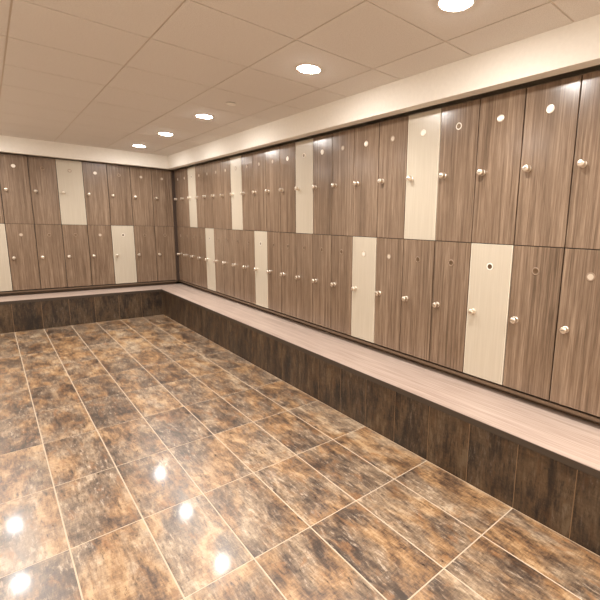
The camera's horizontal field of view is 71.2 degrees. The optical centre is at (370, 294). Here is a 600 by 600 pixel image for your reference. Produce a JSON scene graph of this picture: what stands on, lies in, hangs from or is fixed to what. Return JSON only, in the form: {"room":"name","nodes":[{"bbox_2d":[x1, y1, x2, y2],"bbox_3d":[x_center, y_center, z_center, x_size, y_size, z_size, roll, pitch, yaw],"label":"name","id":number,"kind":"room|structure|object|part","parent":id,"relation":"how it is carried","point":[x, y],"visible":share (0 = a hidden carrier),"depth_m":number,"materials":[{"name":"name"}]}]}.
{"room":"changing room","nodes":[
{"label":"changing room","id":0,"kind":"room"},
{"bbox_2d":[0,152,193,283],"bbox_3d":[-4.605,-0.926,6.315,3.750,2.686,0.100,-7,13,-42],"label":"wall","id":1,"kind":"structure","parent":0,"point":[178,281],"depth_m":6.46,"materials":[{"name":"beige paint"}]},
{"bbox_2d":[0,280,176,295],"bbox_3d":[-4.567,-0.094,6.062,3.110,0.073,0.447,-7,13,-42],"label":"trim","id":2,"kind":"structure","parent":1,"relation":"attached to","point":[106,286],"depth_m":6.09,"materials":[{"name":"brown wood"}]},
{"bbox_2d":[0,224,12,290],"bbox_3d":[-5.054,-0.501,5.504,0.299,0.890,0.500,-7,13,-42],"label":"locker","id":3,"kind":"object","parent":2,"relation":"on","point":[5,274],"visible":0.95,"depth_m":5.43,"materials":[{"name":"beige wood"}]},
{"bbox_2d":[0,189,4,223],"bbox_3d":[-5.032,-1.379,5.357,0.299,0.890,0.500,-7,13,-42],"label":"locker","id":4,"kind":"object","parent":3,"relation":"on","point":[1,205],"visible":1,"depth_m":5.34,"materials":[{"name":"brown wood"}]},
{"bbox_2d":[5,224,40,290],"bbox_3d":[-4.833,-0.530,5.705,0.299,0.890,0.500,-7,13,-42],"label":"locker","id":5,"kind":"object","parent":2,"relation":"on","point":[21,239],"visible":1,"depth_m":5.55,"materials":[{"name":"brown wood"}]},
{"bbox_2d":[0,153,33,223],"bbox_3d":[-4.811,-1.407,5.559,0.299,0.890,0.500,-7,13,-42],"label":"locker","id":6,"kind":"object","parent":5,"relation":"on","point":[14,175],"visible":0.98,"depth_m":5.41,"materials":[{"name":"brown wood"}]},
{"bbox_2d":[34,224,66,288],"bbox_3d":[-4.613,-0.558,5.907,0.299,0.890,0.500,-7,13,-42],"label":"locker","id":7,"kind":"object","parent":2,"relation":"on","point":[49,238],"visible":0.99,"depth_m":5.75,"materials":[{"name":"brown wood"}]},
{"bbox_2d":[27,156,60,224],"bbox_3d":[-4.591,-1.435,5.760,0.299,0.890,0.500,-7,13,-42],"label":"locker","id":8,"kind":"object","parent":7,"relation":"on","point":[42,171],"visible":0.98,"depth_m":5.60,"materials":[{"name":"brown wood"}]},
{"bbox_2d":[61,225,91,286],"bbox_3d":[-4.393,-0.586,6.108,0.299,0.890,0.500,-7,13,-42],"label":"locker","id":9,"kind":"object","parent":2,"relation":"on","point":[75,237],"visible":0.98,"depth_m":5.95,"materials":[{"name":"brown wood"}]},
{"bbox_2d":[55,159,86,224],"bbox_3d":[-4.370,-1.463,5.962,0.299,0.890,0.500,-7,13,-42],"label":"locker","id":10,"kind":"object","parent":9,"relation":"on","point":[69,173],"visible":0.98,"depth_m":5.80,"materials":[{"name":"beige wood"}]},
{"bbox_2d":[87,225,114,284],"bbox_3d":[-4.172,-0.614,6.310,0.299,0.890,0.500,-7,13,-42],"label":"locker","id":11,"kind":"object","parent":2,"relation":"on","point":[99,236],"visible":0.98,"depth_m":6.15,"materials":[{"name":"brown wood"}]},
{"bbox_2d":[81,162,110,224],"bbox_3d":[-4.150,-1.491,6.163,0.299,0.890,0.500,-7,13,-42],"label":"locker","id":12,"kind":"object","parent":11,"relation":"on","point":[95,184],"visible":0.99,"depth_m":6.01,"materials":[{"name":"brown wood"}]},
{"bbox_2d":[111,225,136,283],"bbox_3d":[-3.952,-0.642,6.511,0.299,0.890,0.500,-7,13,-42],"label":"locker","id":13,"kind":"object","parent":2,"relation":"on","point":[123,245],"visible":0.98,"depth_m":6.35,"materials":[{"name":"beige wood"}]},
{"bbox_2d":[106,164,132,225],"bbox_3d":[-3.929,-1.519,6.365,0.299,0.890,0.500,-7,13,-42],"label":"locker","id":14,"kind":"object","parent":13,"relation":"on","point":[118,177],"visible":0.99,"depth_m":6.21,"materials":[{"name":"brown wood"}]},
{"bbox_2d":[133,226,156,281],"bbox_3d":[-3.731,-0.670,6.713,0.299,0.890,0.500,-7,13,-42],"label":"locker","id":15,"kind":"object","parent":2,"relation":"on","point":[144,236],"visible":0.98,"depth_m":6.56,"materials":[{"name":"brown wood"}]},
{"bbox_2d":[129,167,153,225],"bbox_3d":[-3.709,-1.548,6.566,0.299,0.890,0.500,-7,13,-42],"label":"locker","id":16,"kind":"object","parent":15,"relation":"on","point":[140,178],"visible":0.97,"depth_m":6.41,"materials":[{"name":"brown wood"}]},
{"bbox_2d":[154,226,176,280],"bbox_3d":[-3.511,-0.698,6.915,0.299,0.890,0.500,-7,13,-42],"label":"locker","id":17,"kind":"object","parent":2,"relation":"on","point":[164,235],"visible":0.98,"depth_m":6.76,"materials":[{"name":"brown wood"}]},
{"bbox_2d":[151,169,173,225],"bbox_3d":[-3.489,-1.575,6.768,0.299,0.890,0.500,-7,13,-42],"label":"locker","id":18,"kind":"object","parent":17,"relation":"on","point":[161,180],"visible":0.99,"depth_m":6.61,"materials":[{"name":"brown wood"}]},
{"bbox_2d":[0,315,599,599],"bbox_3d":[-1.430,0.974,3.219,3.700,0.120,9.300,-7,13,-42],"label":"floor","id":19,"kind":"structure","parent":0,"point":[142,458],"depth_m":2.22,"materials":[{"name":"brown tile"}]},
{"bbox_2d":[0,283,599,555],"bbox_3d":[-1.436,0.767,2.849,3.219,0.409,8.819,-7,13,-42],"label":"bench","id":20,"kind":"object","parent":19,"relation":"on","point":[542,462],"visible":1,"depth_m":2.81,"materials":[{"name":"laminate"}]},
{"bbox_3d":[-4.259,0.007,5.829,3.218,0.035,0.478,-7,13,-42],"label":"seat","id":21,"kind":"part","parent":20,"relation":"part of","materials":[{"name":"beige wood"}]},
{"bbox_3d":[-0.425,0.454,3.739,0.478,0.035,8.819,-7,13,-42],"label":"seat","id":22,"kind":"part","parent":20,"relation":"part of","materials":[{"name":"laminate"}]},
{"bbox_2d":[0,0,599,155],"bbox_3d":[-1.365,-1.567,2.795,3.700,0.100,9.300,-7,13,-42],"label":"ceiling","id":23,"kind":"structure","parent":0,"point":[110,74],"depth_m":2.48,"materials":[{"name":"tile"}]},
{"bbox_2d":[0,135,172,169],"bbox_3d":[-4.304,-1.948,5.513,3.105,0.199,0.095,-7,13,-42],"label":"trim","id":24,"kind":"structure","parent":23,"relation":"attached to","point":[8,144],"depth_m":5.70,"materials":[{"name":"beige paint"}]},
{"bbox_2d":[158,132,173,135],"bbox_3d":[-2.400,-1.873,4.811,0.172,0.012,0.172,-7,13,-42],"label":"recessed light","id":25,"kind":"object","parent":23,"relation":"in","point":[160,133],"visible":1,"depth_m":4.78,"materials":[{"name":"white"}]},
{"bbox_2d":[195,114,213,118],"bbox_3d":[-1.603,-1.711,3.963,0.172,0.012,0.172,-7,13,-42],"label":"recessed light","id":26,"kind":"object","parent":23,"relation":"in","point":[204,116],"visible":1,"depth_m":3.93,"materials":[{"name":"white"}]},
{"bbox_2d":[226,102,235,105],"bbox_3d":[-1.189,-1.623,3.503,0.080,0.012,0.080,-7,13,-42],"label":"sprinkler","id":27,"kind":"object","parent":23,"relation":"attached to","point":[227,103],"visible":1,"depth_m":3.48,"materials":[{"name":"white metal"}]},
{"bbox_2d":[296,64,321,73],"bbox_3d":[-0.404,-1.467,2.684,0.172,0.012,0.172,-7,13,-42],"label":"recessed light","id":28,"kind":"object","parent":23,"relation":"in","point":[303,68],"visible":1,"depth_m":2.67,"materials":[{"name":"white"}]},
{"bbox_2d":[168,14,599,168],"bbox_3d":[-0.243,-1.489,3.385,0.082,0.199,8.610,-7,13,-42],"label":"wall","id":29,"kind":"structure","parent":23,"relation":"attached to","point":[574,46],"depth_m":2.62,"materials":[{"name":"beige paint"}]},
{"bbox_2d":[437,0,475,11],"bbox_3d":[0.383,-1.307,1.847,0.172,0.012,0.172,-7,13,-42],"label":"recessed light","id":30,"kind":"object","parent":23,"relation":"in","point":[444,5],"visible":1,"depth_m":1.85,"materials":[{"name":"white"}]},
{"bbox_2d":[194,64,599,165],"bbox_3d":[-0.021,-0.461,4.233,0.100,2.686,9.450,-7,13,-42],"label":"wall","id":31,"kind":"structure","parent":0,"point":[596,67],"depth_m":3.33,"materials":[{"name":"brown wood"}]},
{"bbox_2d":[171,171,179,279],"bbox_3d":[-3.226,-1.120,6.814,0.058,1.791,0.034,-7,13,-42],"label":"trim","id":32,"kind":"structure","parent":31,"relation":"attached to","point":[172,172],"depth_m":6.80,"materials":[{"name":"brown wood"}]},
{"bbox_2d":[180,280,599,424],"bbox_3d":[-0.103,0.371,3.957,0.447,0.073,8.734,-7,13,-42],"label":"trim","id":33,"kind":"structure","parent":31,"relation":"attached to","point":[574,412],"depth_m":3.00,"materials":[{"name":"brown wood"}]},
{"bbox_2d":[177,227,185,281],"bbox_3d":[-2.962,-0.683,6.912,0.500,0.890,0.299,-7,13,-42],"label":"locker","id":34,"kind":"object","parent":33,"relation":"on","point":[180,230],"visible":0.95,"depth_m":6.76,"materials":[{"name":"brown wood"}]},
{"bbox_2d":[174,170,182,226],"bbox_3d":[-2.940,-1.561,6.765,0.500,0.890,0.299,-7,13,-42],"label":"locker","id":35,"kind":"object","parent":34,"relation":"on","point":[178,189],"visible":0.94,"depth_m":6.62,"materials":[{"name":"brown wood"}]},
{"bbox_2d":[183,227,192,283],"bbox_3d":[-2.759,-0.642,6.695,0.500,0.890,0.299,-7,13,-42],"label":"locker","id":36,"kind":"object","parent":33,"relation":"on","point":[187,235],"visible":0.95,"depth_m":6.55,"materials":[{"name":"brown wood"}]},
{"bbox_2d":[180,168,189,226],"bbox_3d":[-2.736,-1.520,6.548,0.500,0.890,0.299,-7,13,-42],"label":"locker","id":37,"kind":"object","parent":36,"relation":"on","point":[184,172],"visible":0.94,"depth_m":6.40,"materials":[{"name":"brown wood"}]},
{"bbox_2d":[190,227,199,285],"bbox_3d":[-2.555,-0.601,6.478,0.500,0.890,0.299,-7,13,-42],"label":"locker","id":38,"kind":"object","parent":33,"relation":"on","point":[193,230],"visible":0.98,"depth_m":6.33,"materials":[{"name":"brown wood"}]},
{"bbox_2d":[187,166,197,227],"bbox_3d":[-2.533,-1.478,6.332,0.500,0.890,0.299,-7,13,-42],"label":"locker","id":39,"kind":"object","parent":38,"relation":"on","point":[191,170],"visible":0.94,"depth_m":6.19,"materials":[{"name":"beige wood"}]},
{"bbox_2d":[197,228,207,288],"bbox_3d":[-2.352,-0.559,6.262,0.500,0.890,0.299,-7,13,-42],"label":"locker","id":40,"kind":"object","parent":33,"relation":"on","point":[201,231],"visible":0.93,"depth_m":6.12,"materials":[{"name":"brown wood"}]},
{"bbox_2d":[194,164,204,227],"bbox_3d":[-2.330,-1.437,6.115,0.500,0.890,0.299,-7,13,-42],"label":"locker","id":41,"kind":"object","parent":40,"relation":"on","point":[198,169],"visible":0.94,"depth_m":5.97,"materials":[{"name":"brown wood"}]},
{"bbox_2d":[205,228,215,290],"bbox_3d":[-2.149,-0.518,6.045,0.500,0.890,0.299,-7,13,-42],"label":"locker","id":42,"kind":"object","parent":33,"relation":"on","point":[209,232],"visible":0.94,"depth_m":5.90,"materials":[{"name":"beige wood"}]},
{"bbox_2d":[202,162,214,228],"bbox_3d":[-2.126,-1.396,5.898,0.500,0.890,0.299,-7,13,-42],"label":"locker","id":43,"kind":"object","parent":42,"relation":"on","point":[207,175],"visible":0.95,"depth_m":5.75,"materials":[{"name":"brown wood"}]},
{"bbox_2d":[213,229,224,293],"bbox_3d":[-1.945,-0.477,5.828,0.500,0.890,0.299,-7,13,-42],"label":"locker","id":44,"kind":"object","parent":33,"relation":"on","point":[218,233],"visible":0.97,"depth_m":5.68,"materials":[{"name":"brown wood"}]},
{"bbox_2d":[211,160,222,228],"bbox_3d":[-1.923,-1.354,5.682,0.500,0.890,0.299,-7,13,-42],"label":"locker","id":45,"kind":"object","parent":44,"relation":"on","point":[215,166],"visible":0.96,"depth_m":5.54,"materials":[{"name":"brown wood"}]},
{"bbox_2d":[222,229,233,296],"bbox_3d":[-1.742,-0.435,5.612,0.500,0.890,0.299,-7,13,-42],"label":"locker","id":46,"kind":"object","parent":33,"relation":"on","point":[227,233],"visible":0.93,"depth_m":5.46,"materials":[{"name":"brown wood"}]},
{"bbox_2d":[220,158,233,229],"bbox_3d":[-1.720,-1.313,5.465,0.500,0.890,0.299,-7,13,-42],"label":"locker","id":47,"kind":"object","parent":46,"relation":"on","point":[225,163],"visible":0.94,"depth_m":5.32,"materials":[{"name":"brown wood"}]},
{"bbox_2d":[232,230,244,300],"bbox_3d":[-1.538,-0.394,5.395,0.500,0.890,0.299,-7,13,-42],"label":"locker","id":48,"kind":"object","parent":33,"relation":"on","point":[238,256],"visible":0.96,"depth_m":5.25,"materials":[{"name":"brown wood"}]},
{"bbox_2d":[229,155,242,229],"bbox_3d":[-1.516,-1.271,5.248,0.500,0.890,0.299,-7,13,-42],"label":"locker","id":49,"kind":"object","parent":48,"relation":"on","point":[235,162],"visible":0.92,"depth_m":5.10,"materials":[{"name":"beige wood"}]},
{"bbox_2d":[242,230,255,303],"bbox_3d":[-1.335,-0.352,5.178,0.500,0.890,0.299,-7,13,-42],"label":"locker","id":50,"kind":"object","parent":33,"relation":"on","point":[248,236],"visible":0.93,"depth_m":5.03,"materials":[{"name":"brown wood"}]},
{"bbox_2d":[240,153,253,230],"bbox_3d":[-1.313,-1.230,5.032,0.500,0.890,0.299,-7,13,-42],"label":"locker","id":51,"kind":"object","parent":50,"relation":"on","point":[246,159],"visible":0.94,"depth_m":4.88,"materials":[{"name":"brown wood"}]},
{"bbox_2d":[254,231,267,307],"bbox_3d":[-1.132,-0.311,4.962,0.500,0.890,0.299,-7,13,-42],"label":"locker","id":52,"kind":"object","parent":33,"relation":"on","point":[261,265],"visible":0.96,"depth_m":4.81,"materials":[{"name":"beige wood"}]},
{"bbox_2d":[252,149,266,230],"bbox_3d":[-1.109,-1.189,4.815,0.500,0.890,0.299,-7,13,-42],"label":"locker","id":53,"kind":"object","parent":52,"relation":"on","point":[259,157],"visible":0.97,"depth_m":4.67,"materials":[{"name":"brown wood"}]},
{"bbox_2d":[266,232,281,312],"bbox_3d":[-0.928,-0.270,4.745,0.500,0.890,0.299,-7,13,-42],"label":"locker","id":54,"kind":"object","parent":33,"relation":"on","point":[273,238],"visible":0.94,"depth_m":4.60,"materials":[{"name":"brown wood"}]},
{"bbox_2d":[265,146,280,231],"bbox_3d":[-0.906,-1.147,4.598,0.500,0.890,0.299,-7,13,-42],"label":"locker","id":55,"kind":"object","parent":54,"relation":"on","point":[272,191],"visible":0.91,"depth_m":4.45,"materials":[{"name":"brown wood"}]},
{"bbox_2d":[280,232,295,317],"bbox_3d":[-0.725,-0.228,4.529,0.500,0.890,0.299,-7,13,-42],"label":"locker","id":56,"kind":"object","parent":33,"relation":"on","point":[288,240],"visible":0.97,"depth_m":4.38,"materials":[{"name":"brown wood"}]},
{"bbox_2d":[279,142,295,232],"bbox_3d":[-0.703,-1.106,4.382,0.500,0.890,0.299,-7,13,-42],"label":"locker","id":57,"kind":"object","parent":56,"relation":"on","point":[288,151],"visible":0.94,"depth_m":4.23,"materials":[{"name":"brown wood"}]},
{"bbox_2d":[295,233,312,322],"bbox_3d":[-0.522,-0.187,4.312,0.500,0.890,0.299,-7,13,-42],"label":"locker","id":58,"kind":"object","parent":33,"relation":"on","point":[304,242],"visible":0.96,"depth_m":4.16,"materials":[{"name":"brown wood"}]},
{"bbox_2d":[294,138,312,233],"bbox_3d":[-0.499,-1.065,4.165,0.500,0.890,0.299,-7,13,-42],"label":"locker","id":59,"kind":"object","parent":58,"relation":"on","point":[304,149],"visible":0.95,"depth_m":4.02,"materials":[{"name":"beige wood"}]},
{"bbox_2d":[312,234,331,328],"bbox_3d":[-0.318,-0.146,4.095,0.500,0.890,0.299,-7,13,-42],"label":"locker","id":60,"kind":"object","parent":33,"relation":"on","point":[322,244],"visible":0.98,"depth_m":3.95,"materials":[{"name":"brown wood"}]},
{"bbox_2d":[312,134,332,234],"bbox_3d":[-0.296,-1.023,3.949,0.500,0.890,0.299,-7,13,-42],"label":"locker","id":61,"kind":"object","parent":60,"relation":"on","point":[322,145],"visible":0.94,"depth_m":3.80,"materials":[{"name":"brown wood"}]},
{"bbox_2d":[330,235,353,335],"bbox_3d":[-0.115,-0.104,3.879,0.500,0.890,0.299,-7,13,-42],"label":"locker","id":62,"kind":"object","parent":33,"relation":"on","point":[342,246],"visible":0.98,"depth_m":3.73,"materials":[{"name":"brown wood"}]},
{"bbox_2d":[331,128,354,235],"bbox_3d":[-0.093,-0.982,3.732,0.500,0.890,0.299,-7,13,-42],"label":"locker","id":63,"kind":"object","parent":62,"relation":"on","point":[342,185],"visible":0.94,"depth_m":3.58,"materials":[{"name":"brown wood"}]},
{"bbox_2d":[351,236,376,342],"bbox_3d":[0.088,-0.063,3.662,0.500,0.890,0.299,-7,13,-42],"label":"locker","id":64,"kind":"object","parent":33,"relation":"on","point":[364,248],"visible":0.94,"depth_m":3.51,"materials":[{"name":"beige wood"}]},
{"bbox_2d":[353,122,379,237],"bbox_3d":[0.111,-0.940,3.515,0.500,0.890,0.299,-7,13,-42],"label":"locker","id":65,"kind":"object","parent":64,"relation":"on","point":[367,138],"visible":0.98,"depth_m":3.37,"materials":[{"name":"brown wood"}]},
{"bbox_2d":[374,238,403,350],"bbox_3d":[0.292,-0.021,3.445,0.500,0.890,0.299,-7,13,-42],"label":"locker","id":66,"kind":"object","parent":33,"relation":"on","point":[390,251],"visible":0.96,"depth_m":3.29,"materials":[{"name":"brown wood"}]},
{"bbox_2d":[377,116,408,238],"bbox_3d":[0.314,-0.899,3.299,0.500,0.890,0.299,-7,13,-42],"label":"locker","id":67,"kind":"object","parent":66,"relation":"on","point":[393,143],"visible":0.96,"depth_m":3.15,"materials":[{"name":"brown wood"}]},
{"bbox_2d":[400,239,434,360],"bbox_3d":[0.495,0.020,3.229,0.500,0.890,0.299,-7,13,-42],"label":"locker","id":68,"kind":"object","parent":33,"relation":"on","point":[418,256],"visible":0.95,"depth_m":3.08,"materials":[{"name":"brown wood"}]},
{"bbox_2d":[404,108,441,240],"bbox_3d":[0.517,-0.858,3.082,0.500,0.890,0.299,-7,13,-42],"label":"locker","id":69,"kind":"object","parent":68,"relation":"on","point":[424,128],"visible":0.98,"depth_m":2.93,"materials":[{"name":"beige wood"}]},
{"bbox_3d":[0.281,-0.845,3.000,0.040,0.039,0.039,-7,13,-42],"label":"knob","id":70,"kind":"part","parent":69,"relation":"part of","materials":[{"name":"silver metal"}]},
{"bbox_2d":[429,241,471,371],"bbox_3d":[0.699,0.061,3.012,0.500,0.890,0.299,-7,13,-42],"label":"locker","id":71,"kind":"object","parent":33,"relation":"on","point":[452,260],"visible":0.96,"depth_m":2.86,"materials":[{"name":"brown wood"}]},
{"bbox_3d":[0.462,0.074,2.930,0.040,0.039,0.039,-7,13,-42],"label":"knob","id":72,"kind":"part","parent":71,"relation":"part of","materials":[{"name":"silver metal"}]},
{"bbox_2d":[435,99,480,242],"bbox_3d":[0.721,-0.816,2.865,0.500,0.890,0.299,-7,13,-42],"label":"locker","id":73,"kind":"object","parent":71,"relation":"on","point":[459,122],"visible":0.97,"depth_m":2.71,"materials":[{"name":"brown wood"}]},
{"bbox_3d":[0.485,-0.803,2.783,0.040,0.039,0.039,-7,13,-42],"label":"knob","id":74,"kind":"part","parent":73,"relation":"part of","materials":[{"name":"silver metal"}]},
{"bbox_2d":[463,243,514,384],"bbox_3d":[0.902,0.103,2.795,0.500,0.890,0.299,-7,13,-42],"label":"locker","id":75,"kind":"object","parent":33,"relation":"on","point":[491,265],"visible":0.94,"depth_m":2.64,"materials":[{"name":"beige wood"}]},
{"bbox_3d":[0.666,0.115,2.713,0.040,0.039,0.039,-7,13,-42],"label":"knob","id":76,"kind":"part","parent":75,"relation":"part of","materials":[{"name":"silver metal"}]},
{"bbox_2d":[472,88,526,244],"bbox_3d":[0.924,-0.775,2.649,0.500,0.890,0.299,-7,13,-42],"label":"locker","id":77,"kind":"object","parent":75,"relation":"on","point":[502,116],"visible":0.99,"depth_m":2.50,"materials":[{"name":"brown wood"}]},
{"bbox_3d":[0.688,-0.762,2.567,0.040,0.039,0.039,-7,13,-42],"label":"knob","id":78,"kind":"part","parent":77,"relation":"part of","materials":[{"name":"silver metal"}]},
{"bbox_2d":[503,245,564,399],"bbox_3d":[1.105,0.144,2.579,0.500,0.890,0.299,-7,13,-42],"label":"locker","id":79,"kind":"object","parent":33,"relation":"on","point":[537,271],"visible":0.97,"depth_m":2.43,"materials":[{"name":"brown wood"}]},
{"bbox_3d":[0.869,0.157,2.497,0.040,0.039,0.039,-7,13,-42],"label":"knob","id":80,"kind":"part","parent":79,"relation":"part of","materials":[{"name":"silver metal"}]},
{"bbox_2d":[514,75,582,247],"bbox_3d":[1.128,-0.734,2.432,0.500,0.890,0.299,-7,13,-42],"label":"locker","id":81,"kind":"object","parent":79,"relation":"on","point":[552,108],"visible":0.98,"depth_m":2.28,"materials":[{"name":"brown wood"}]},
{"bbox_3d":[0.891,-0.721,2.350,0.040,0.039,0.039,-7,13,-42],"label":"knob","id":82,"kind":"part","parent":81,"relation":"part of","materials":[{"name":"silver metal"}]},
{"bbox_2d":[550,248,599,416],"bbox_3d":[1.309,0.185,2.362,0.500,0.890,0.299,-7,13,-42],"label":"locker","id":83,"kind":"object","parent":33,"relation":"on","point":[575,384],"visible":0.99,"depth_m":2.24,"materials":[{"name":"brown wood"}]},
{"bbox_3d":[1.072,0.198,2.280,0.040,0.039,0.039,-7,13,-42],"label":"knob","id":84,"kind":"part","parent":83,"relation":"part of","materials":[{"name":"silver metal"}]},
{"bbox_2d":[565,70,599,249],"bbox_3d":[1.331,-0.692,2.216,0.500,0.890,0.299,-7,13,-42],"label":"locker","id":85,"kind":"object","parent":83,"relation":"on","point":[583,228],"visible":1,"depth_m":2.13,"materials":[{"name":"brown wood"}]},
{"bbox_3d":[1.095,-0.679,2.133,0.040,0.039,0.039,-7,13,-42],"label":"knob","id":86,"kind":"part","parent":85,"relation":"part of","materials":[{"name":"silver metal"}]}
]}

